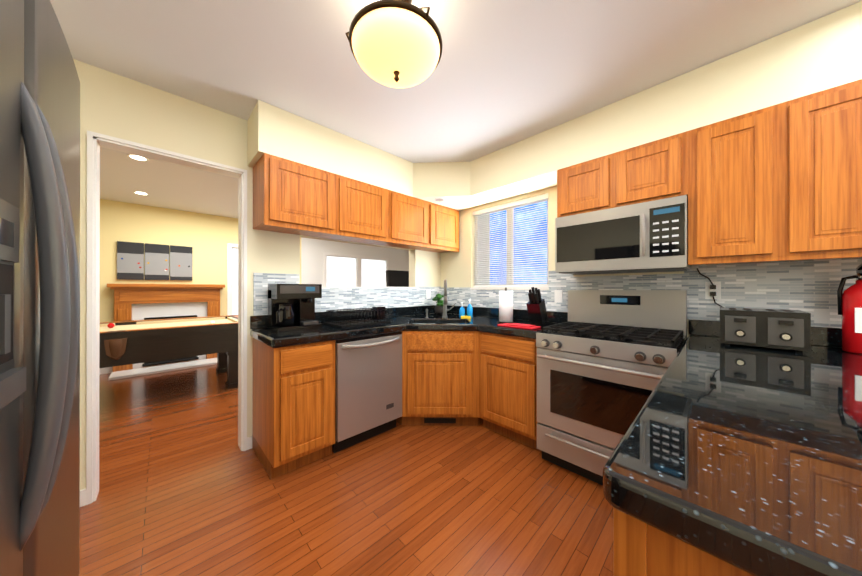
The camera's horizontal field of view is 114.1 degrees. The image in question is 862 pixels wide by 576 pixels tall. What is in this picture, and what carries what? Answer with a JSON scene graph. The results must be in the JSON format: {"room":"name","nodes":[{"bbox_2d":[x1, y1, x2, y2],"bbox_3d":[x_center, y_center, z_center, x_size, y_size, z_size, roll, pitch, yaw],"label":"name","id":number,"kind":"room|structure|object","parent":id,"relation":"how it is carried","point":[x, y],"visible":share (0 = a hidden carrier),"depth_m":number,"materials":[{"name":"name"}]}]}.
{"room":"kitchen","nodes":[
{"label":"kitchen","id":0,"kind":"room"},
{"bbox_2d":[100,199,408,321],"bbox_3d":[-3.427,-0.019,5.327,8.000,2.512,0.100,0,0,-44],"label":"wall","id":1,"kind":"structure","parent":0,"point":[207,238],"depth_m":4.70,"materials":[{"name":"yellow paint"}]},
{"bbox_2d":[99,367,112,374],"bbox_3d":[-3.385,1.186,5.281,7.798,0.100,0.019,0,0,-44],"label":"baseboard","id":2,"kind":"structure","parent":1,"relation":"attached to","point":[106,370],"depth_m":4.01,"materials":[{"name":"white wood"}]},
{"bbox_2d":[117,241,191,280],"bbox_3d":[-4.297,-0.405,4.386,0.840,0.560,0.039,0,0,-44],"label":"picture","id":3,"kind":"object","parent":1,"relation":"attached to","point":[130,260],"visible":0.96,"depth_m":4.34,"materials":[{"name":"grey fabric"}]},
{"bbox_2d":[227,243,237,314],"label":"window blinds","id":4,"kind":"object","parent":1,"relation":"attached to","point":[232,252],"depth_m":5.10,"materials":[{"name":"white"}]},
{"bbox_2d":[324,252,388,286],"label":"window","id":5,"kind":"structure","parent":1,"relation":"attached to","point":[339,270],"depth_m":6.79,"materials":[{"name":"white"}]},
{"bbox_2d":[73,59,489,489],"bbox_3d":[-0.336,-0.023,3.253,6.200,2.512,0.120,0,0,-44],"label":"wall","id":6,"kind":"structure","parent":0,"point":[117,106],"depth_m":1.88,"materials":[{"name":"beige paint"}]},
{"bbox_2d":[80,130,251,506],"bbox_3d":[-1.957,0.167,1.684,1.487,2.127,0.144,0,0,-44],"label":"trim","id":7,"kind":"structure","parent":6,"relation":"attached to","point":[90,491],"depth_m":1.67,"materials":[{"name":"white wood"}]},
{"bbox_2d":[253,153,340,237],"bbox_3d":[-1.069,-0.693,2.212,0.517,0.475,0.354,0,0,-44],"label":"upper cabinet","id":8,"kind":"object","parent":6,"relation":"attached to","point":[291,197],"depth_m":2.07,"materials":[{"name":"brown wood"}]},
{"bbox_2d":[250,305,436,328],"bbox_3d":[-0.627,0.266,2.870,2.106,0.101,0.020,0,0,-44],"label":"backsplash","id":9,"kind":"structure","parent":6,"relation":"attached to","point":[260,321],"depth_m":2.82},
{"bbox_2d":[253,273,440,315],"bbox_3d":[-0.629,0.049,2.880,2.070,0.332,0.008,0,0,-44],"label":"tile backsplash","id":10,"kind":"structure","parent":6,"relation":"attached to","point":[332,298],"depth_m":2.72,"materials":[{"name":"tile"}]},
{"bbox_2d":[426,289,430,298],"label":"outlet","id":11,"kind":"object","parent":10,"relation":"attached to","point":[428,292],"depth_m":3.45,"materials":[{"name":"white plastic"}]},
{"bbox_2d":[321,176,392,244],"bbox_3d":[-0.697,-0.693,2.572,0.518,0.475,0.354,0,0,-44],"label":"upper cabinet","id":12,"kind":"object","parent":6,"relation":"attached to","point":[366,209],"depth_m":2.47,"materials":[{"name":"brown wood"}]},
{"bbox_2d":[322,287,415,287],"bbox_3d":[-0.699,-0.006,2.901,1.320,0.012,0.144,0,0,-44],"label":"trim","id":13,"kind":"structure","parent":6,"relation":"attached to","point":[368,287],"depth_m":2.86,"materials":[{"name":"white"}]},
{"bbox_2d":[381,191,432,248],"bbox_3d":[-0.325,-0.692,2.932,0.518,0.475,0.354,0,0,-44],"label":"upper cabinet","id":14,"kind":"object","parent":6,"relation":"attached to","point":[412,216],"depth_m":2.83,"materials":[{"name":"brown wood"}]},
{"bbox_2d":[414,203,458,252],"bbox_3d":[0.047,-0.692,3.292,0.517,0.475,0.354,0,0,-44],"label":"upper cabinet","id":15,"kind":"object","parent":6,"relation":"attached to","point":[445,219],"depth_m":3.18,"materials":[{"name":"brown wood"}]},
{"bbox_2d":[79,364,613,575],"bbox_3d":[-0.629,1.262,2.432,8.000,0.060,8.150,0,0,-44],"label":"floor","id":16,"kind":"structure","parent":0,"point":[188,486],"depth_m":1.60,"materials":[{"name":"brown wood"}]},
{"bbox_2d":[0,0,79,575],"bbox_3d":[-0.964,0.324,0.231,0.836,1.810,0.904,0,0,-44],"label":"refrigerator","id":17,"kind":"object","parent":16,"relation":"on","point":[39,304],"visible":1,"depth_m":0.48,"materials":[{"name":"grey metal"}]},
{"bbox_2d":[107,284,224,380],"bbox_3d":[-4.005,0.587,4.327,1.340,1.294,0.500,0,0,-44],"label":"fireplace mantel","id":18,"kind":"object","parent":16,"relation":"on","point":[134,302],"visible":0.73,"depth_m":4.34,"materials":[{"name":"brown wood"}]},
{"bbox_2d":[99,315,237,388],"bbox_3d":[-3.467,0.818,3.137,2.410,0.828,1.320,0,0,-44],"label":"pool table","id":19,"kind":"object","parent":16,"relation":"on","point":[128,342],"visible":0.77,"depth_m":3.10,"materials":[{"name":"brown wood"}]},
{"bbox_2d":[252,338,334,479],"bbox_3d":[-1.029,0.804,2.088,0.405,0.852,0.584,0,0,-44],"label":"base cabinet","id":20,"kind":"object","parent":16,"relation":"on","point":[293,407],"visible":1,"depth_m":1.88,"materials":[{"name":"brown wood"}]},
{"bbox_2d":[332,331,401,452],"bbox_3d":[-0.643,0.806,2.414,0.595,0.851,0.636,0,0,-44],"label":"dishwasher","id":21,"kind":"object","parent":16,"relation":"on","point":[368,387],"visible":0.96,"depth_m":2.19,"materials":[{"name":"grey metal"}]},
{"bbox_2d":[386,270,408,286],"bbox_3d":[-0.305,0.472,4.449,0.619,1.523,0.719,0,0,-44],"label":"office chair","id":22,"kind":"object","parent":16,"relation":"on","point":[395,278],"depth_m":4.59,"materials":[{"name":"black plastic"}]},
{"bbox_2d":[396,331,482,425],"bbox_3d":[0.098,0.806,2.858,1.080,0.852,1.045,0,0,-44],"label":"base cabinet","id":23,"kind":"object","parent":16,"relation":"on","point":[440,377],"visible":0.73,"depth_m":2.43,"materials":[{"name":"brown wood"}]},
{"bbox_2d":[250,313,498,347],"bbox_3d":[-0.268,0.432,2.498,2.106,0.230,1.054,0,0,-44],"label":"countertop","id":24,"kind":"structure","parent":23,"relation":"on","point":[327,332],"depth_m":2.24,"materials":[{"name":"black stone"}]},
{"bbox_2d":[268,284,322,331],"bbox_3d":[-1.067,0.143,2.194,0.333,0.345,0.263,0,0,-44],"label":"coffee maker","id":25,"kind":"object","parent":24,"relation":"on","point":[291,307],"visible":1,"depth_m":2.12,"materials":[{"name":"black plastic"}]},
{"bbox_2d":[323,306,389,326],"bbox_3d":[-0.666,0.243,2.522,0.470,0.145,0.350,0,0,-44],"label":"dish rack","id":26,"kind":"object","parent":24,"relation":"on","point":[376,317],"visible":1,"depth_m":2.46,"materials":[{"name":"black"}]},
{"bbox_2d":[432,294,443,314],"bbox_3d":[0.096,0.193,3.325,0.137,0.249,0.180,0,0,-44],"label":"plant pot","id":27,"kind":"object","parent":24,"relation":"on","point":[439,306],"visible":1,"depth_m":3.29,"materials":[{"name":"black"}]},
{"bbox_2d":[425,280,455,317],"bbox_3d":[0.123,0.115,2.911,0.249,0.404,0.315,0,0,-44],"label":"faucet","id":28,"kind":"object","parent":24,"relation":"on","point":[445,303],"visible":1,"depth_m":2.92,"materials":[{"name":"silver metal"}]},
{"bbox_2d":[459,302,464,317],"bbox_3d":[0.327,0.233,2.944,0.060,0.167,0.058,0,0,-44],"label":"soap bottle","id":29,"kind":"object","parent":24,"relation":"on","point":[461,311],"visible":0.85,"depth_m":2.92,"materials":[{"name":"blue plastic"}]},
{"bbox_2d":[461,316,470,318],"bbox_3d":[0.362,0.304,2.909,0.100,0.025,0.045,0,0,1],"label":"sponge","id":30,"kind":"object","parent":24,"relation":"on","point":[465,317],"visible":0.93,"depth_m":2.89,"materials":[{"name":"yellow"}]},
{"bbox_2d":[467,299,472,317],"bbox_3d":[0.407,0.218,2.933,0.060,0.197,0.058,0,0,-44],"label":"soap bottle","id":31,"kind":"object","parent":24,"relation":"on","point":[469,310],"visible":0.81,"depth_m":2.91,"materials":[{"name":"blue plastic"}]},
{"bbox_2d":[479,332,541,451],"bbox_3d":[0.818,0.805,2.445,0.620,0.852,0.549,0,0,-44],"label":"base cabinet","id":32,"kind":"object","parent":16,"relation":"on","point":[507,386],"visible":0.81,"depth_m":2.22,"materials":[{"name":"brown wood"}]},
{"bbox_2d":[478,319,558,338],"bbox_3d":[0.658,0.432,2.598,0.636,0.230,0.990,0,0,-44],"label":"countertop","id":33,"kind":"structure","parent":32,"relation":"on","point":[483,326],"depth_m":2.27,"materials":[{"name":"black stone"}]},
{"bbox_2d":[498,288,513,322],"bbox_3d":[0.685,0.156,2.556,0.150,0.320,0.150,0,0,-44],"label":"paper towel roll","id":34,"kind":"object","parent":33,"relation":"on","point":[505,306],"visible":0.98,"depth_m":2.50,"materials":[{"name":"white paper"}]},
{"bbox_2d":[497,323,540,329],"bbox_3d":[0.709,0.305,2.266,0.150,0.020,0.310,0,0,-44],"label":"cloth","id":35,"kind":"object","parent":33,"relation":"on","point":[522,326],"visible":1,"depth_m":2.21,"materials":[{"name":"red fabric"}]},
{"bbox_2d":[526,287,551,325],"bbox_3d":[0.931,0.153,2.404,0.258,0.325,0.110,0,0,-44],"label":"knife block","id":36,"kind":"object","parent":33,"relation":"on","point":[536,309],"visible":1,"depth_m":2.34,"materials":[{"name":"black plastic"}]},
{"bbox_2d":[536,290,686,484],"bbox_3d":[1.227,0.624,1.925,0.735,1.215,0.750,0,0,-44],"label":"gas range","id":37,"kind":"object","parent":16,"relation":"on","point":[605,358],"visible":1,"depth_m":1.80,"materials":[{"name":"silver metal"}]},
{"bbox_2d":[614,508,752,575],"bbox_3d":[0.851,0.802,0.538,0.805,0.852,0.694,0,0,-44],"label":"base cabinet","id":38,"kind":"object","parent":16,"relation":"on","point":[641,548],"visible":0.19,"depth_m":0.45,"materials":[{"name":"brown wood"}]},
{"bbox_2d":[603,335,861,575],"bbox_3d":[1.276,0.345,0.941,2.053,0.060,0.716,0,0,-44],"label":"countertop","id":39,"kind":"structure","parent":38,"relation":"on","point":[747,459],"depth_m":0.51,"materials":[{"name":"black stone"}]},
{"bbox_2d":[720,307,810,352],"bbox_3d":[1.786,0.216,1.520,0.320,0.196,0.300,0,0,-44],"label":"toaster","id":40,"kind":"object","parent":39,"relation":"on","point":[780,329],"visible":1,"depth_m":1.42,"materials":[{"name":"black plastic"}]},
{"bbox_2d":[837,263,861,353],"bbox_3d":[2.071,0.095,1.346,0.143,0.438,0.126,0,0,-44],"label":"fire extinguisher","id":41,"kind":"object","parent":39,"relation":"on","point":[849,301],"visible":1,"depth_m":1.35,"materials":[{"name":"red paint"}]},
{"bbox_2d":[50,0,861,218],"bbox_3d":[-0.629,-1.310,2.436,8.000,0.060,8.150,0,0,-44],"label":"ceiling","id":42,"kind":"structure","parent":0,"point":[505,73],"depth_m":1.57,"materials":[{"name":"white paint"}]},
{"bbox_2d":[127,154,148,160],"bbox_3d":[-2.869,-1.276,2.738,0.148,0.006,0.148,0,0,37],"label":"recessed light","id":43,"kind":"object","parent":42,"relation":"in","point":[137,157],"depth_m":2.73,"materials":[{"name":"white"}]},
{"bbox_2d":[133,191,148,194],"bbox_3d":[-3.899,-1.275,3.759,0.148,0.006,0.148,0,0,37],"label":"recessed light","id":44,"kind":"object","parent":42,"relation":"in","point":[137,192],"depth_m":3.76,"materials":[{"name":"white"}]},
{"bbox_2d":[346,0,442,87],"bbox_3d":[-0.146,-1.091,1.217,0.402,0.378,0.415,0,0,-44],"label":"ceiling light fixture","id":45,"kind":"object","parent":42,"relation":"attached to","point":[396,44],"visible":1,"depth_m":1.12,"materials":[{"name":"white glass"}]},
{"bbox_2d":[247,1,861,210],"bbox_3d":[0.853,-1.106,1.329,2.123,0.348,4.296,0,0,-44],"label":"soffit","id":46,"kind":"structure","parent":0,"point":[819,54],"depth_m":1.93,"materials":[{"name":"beige paint"}]},
{"bbox_2d":[434,198,445,201],"bbox_3d":[0.090,-0.926,2.936,0.124,0.006,0.124,0,0,-44],"label":"recessed light","id":47,"kind":"object","parent":46,"relation":"in","point":[439,199],"visible":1,"depth_m":2.92,"materials":[{"name":"white"}]},
{"bbox_2d":[441,186,839,347],"bbox_3d":[1.619,-0.024,2.152,0.120,2.512,4.420,0,0,-44],"label":"wall","id":48,"kind":"structure","parent":0,"point":[457,269],"depth_m":3.27,"materials":[{"name":"beige paint"}]},
{"bbox_2d":[447,305,567,322],"bbox_3d":[0.685,0.266,3.011,0.023,0.101,1.546,0,0,-44],"label":"backsplash","id":49,"kind":"structure","parent":48,"relation":"attached to","point":[556,317],"depth_m":2.84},
{"bbox_2d":[470,193,548,289],"bbox_3d":[0.818,-0.438,2.963,0.125,0.908,0.920,0,0,-44],"label":"window blinds","id":50,"kind":"object","parent":48,"relation":"attached to","point":[507,283],"visible":0.81,"depth_m":2.95,"materials":[{"name":"white plastic"}]},
{"bbox_2d":[557,155,608,217],"bbox_3d":[1.246,-0.742,2.182,0.374,0.377,0.380,0,0,-44],"label":"upper cabinet","id":51,"kind":"object","parent":48,"relation":"attached to","point":[583,187],"depth_m":2.05,"materials":[{"name":"brown wood"}]},
{"bbox_2d":[609,131,688,208],"bbox_3d":[1.510,-0.742,1.908,0.374,0.377,0.380,0,0,-44],"label":"upper cabinet","id":52,"kind":"object","parent":48,"relation":"attached to","point":[658,169],"depth_m":1.77,"materials":[{"name":"brown wood"}]},
{"bbox_2d":[555,195,690,274],"bbox_3d":[1.350,-0.329,2.018,0.430,0.428,0.754,0,0,-44],"label":"microwave","id":53,"kind":"object","parent":52,"relation":"attached to","point":[649,236],"visible":1,"depth_m":1.84,"materials":[{"name":"silver metal"}]},
{"bbox_2d":[441,257,861,327],"bbox_3d":[1.493,0.179,2.189,0.008,0.675,3.950,0,0,-44],"label":"tile backsplash","id":54,"kind":"structure","parent":48,"relation":"attached to","point":[810,286],"depth_m":1.75,"materials":[{"name":"tile"}]},
{"bbox_2d":[554,290,562,302],"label":"outlet","id":55,"kind":"object","parent":54,"relation":"attached to","point":[558,294],"depth_m":2.53,"materials":[{"name":"white plastic"}]},
{"bbox_2d":[697,268,722,306],"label":"outlet","id":56,"kind":"object","parent":54,"relation":"attached to","point":[713,290],"depth_m":1.81,"materials":[{"name":"white plastic"}]},
{"bbox_2d":[687,105,776,264],"bbox_3d":[1.761,-0.544,1.648,0.374,0.774,0.343,0,0,-44],"label":"upper cabinet","id":57,"kind":"object","parent":48,"relation":"attached to","point":[732,197],"depth_m":1.51,"materials":[{"name":"brown wood"}]},
{"bbox_2d":[689,319,841,347],"bbox_3d":[2.007,0.264,1.647,0.020,0.101,0.716,0,0,-44],"label":"backsplash","id":58,"kind":"structure","parent":48,"relation":"attached to","point":[826,336],"depth_m":1.54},
{"bbox_2d":[773,79,861,260],"bbox_3d":[2.000,-0.545,1.402,0.374,0.774,0.343,0,0,-44],"label":"upper cabinet","id":59,"kind":"object","parent":48,"relation":"attached to","point":[781,181],"depth_m":1.31,"materials":[{"name":"brown wood"}]},
{"label":"outside","id":60,"kind":"structure","parent":0,"visible":0},
{"bbox_2d":[490,201,546,283],"bbox_3d":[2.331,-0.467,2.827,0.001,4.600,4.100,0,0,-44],"label":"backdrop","id":61,"kind":"structure","parent":60,"point":[517,221],"depth_m":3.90,"materials":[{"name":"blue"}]}
]}

